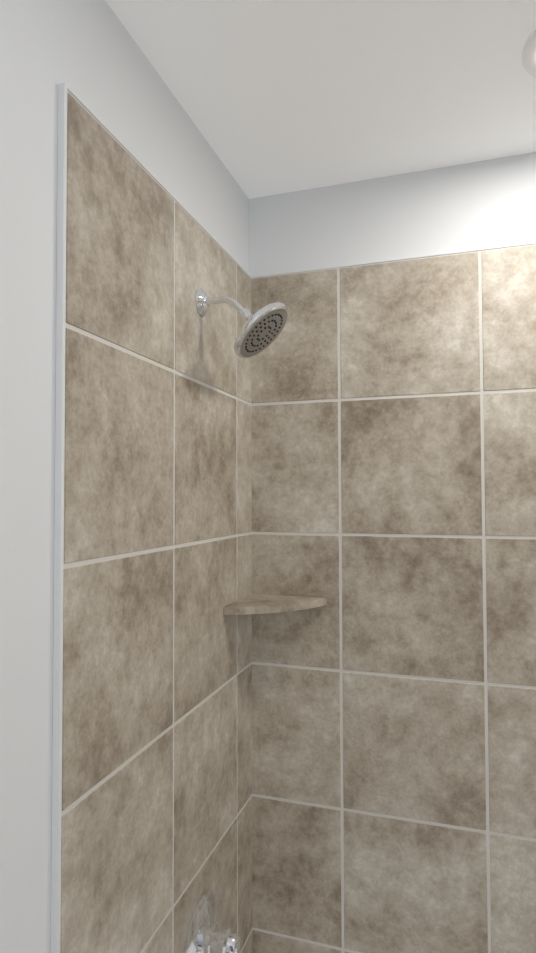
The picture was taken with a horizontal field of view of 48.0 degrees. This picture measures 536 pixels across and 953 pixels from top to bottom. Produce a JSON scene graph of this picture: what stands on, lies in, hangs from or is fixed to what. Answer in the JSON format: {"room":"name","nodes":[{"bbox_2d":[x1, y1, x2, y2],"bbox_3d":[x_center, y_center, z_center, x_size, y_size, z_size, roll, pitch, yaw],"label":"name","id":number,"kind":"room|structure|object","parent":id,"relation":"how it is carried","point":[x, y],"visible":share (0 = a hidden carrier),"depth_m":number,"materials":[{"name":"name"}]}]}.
{"room":"bathroom","nodes":[
{"label":"bathroom","id":0,"kind":"room"},
{"bbox_2d":[0,0,248,952],"bbox_3d":[-0.502,0.448,0.387,0.100,2.507,2.830,-1,-2,18],"label":"wall","id":1,"kind":"structure","parent":0,"point":[91,55],"depth_m":0.82,"materials":[{"name":"white paint"}]},
{"bbox_2d":[51,83,258,952],"bbox_3d":[-0.173,0.404,1.218,0.017,1.925,0.795,-1,-2,18],"label":"trim","id":2,"kind":"structure","parent":1,"relation":"attached to","point":[59,537],"depth_m":0.85,"materials":[{"name":"white paint"}]},
{"bbox_2d":[60,90,252,952],"bbox_3d":[-0.170,0.405,1.235,0.010,1.918,0.815,-1,-2,18],"label":"wall tile","id":3,"kind":"structure","parent":1,"relation":"attached to","point":[156,814],"depth_m":1.09,"materials":[{"name":"tile"}]},
{"bbox_2d":[184,890,240,952],"bbox_3d":[-0.096,0.977,1.260,0.100,0.168,0.168,-1,-2,18],"label":"shower valve","id":4,"kind":"object","parent":3,"relation":"attached to","point":[206,933],"visible":1,"depth_m":1.25,"materials":[{"name":"silver metal"}]},
{"bbox_2d":[195,288,288,358],"bbox_3d":[-0.054,-0.334,1.287,0.196,0.159,0.146,-1,-2,18],"label":"shower head","id":5,"kind":"object","parent":3,"relation":"attached to","point":[261,329],"visible":1,"depth_m":1.27},
{"bbox_2d":[105,0,535,198],"bbox_3d":[0.267,-0.845,0.178,1.724,0.060,2.830,-1,-2,18],"label":"ceiling","id":6,"kind":"structure","parent":0,"point":[273,97],"depth_m":1.19,"materials":[{"name":"white paint"}]},
{"bbox_2d":[522,29,535,77],"bbox_3d":[0.571,-0.783,1.085,0.208,0.006,0.208,-1,-2,18],"label":"recessed light","id":7,"kind":"object","parent":6,"relation":"in","point":[529,57],"visible":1,"depth_m":1.11,"materials":[{"name":"white plastic"}]},
{"bbox_2d":[249,152,535,275],"bbox_3d":[0.691,0.479,1.435,1.524,2.507,0.100,-1,-2,18],"label":"wall","id":8,"kind":"structure","parent":0,"point":[477,205],"depth_m":1.53,"materials":[{"name":"white paint"}]},
{"bbox_2d":[223,594,326,614],"bbox_3d":[0.023,0.319,1.484,0.205,0.018,0.205,-1,-2,18],"label":"corner shelf","id":9,"kind":"object","parent":8,"relation":"attached to","point":[256,604],"visible":0.98,"depth_m":1.48,"materials":[{"name":"tile"}]},
{"bbox_2d":[251,244,535,952],"bbox_3d":[0.673,0.408,1.384,1.524,1.918,0.010,-1,-2,18],"label":"wall tile","id":10,"kind":"structure","parent":8,"relation":"attached to","point":[393,404],"depth_m":1.50,"materials":[{"name":"tile"}]},
{"bbox_2d":[259,242,535,276],"bbox_3d":[0.673,0.407,1.382,1.524,1.925,0.017,-1,-2,18],"label":"trim","id":11,"kind":"structure","parent":8,"relation":"attached to","point":[529,242],"depth_m":1.52,"materials":[{"name":"white paint"}]}
]}

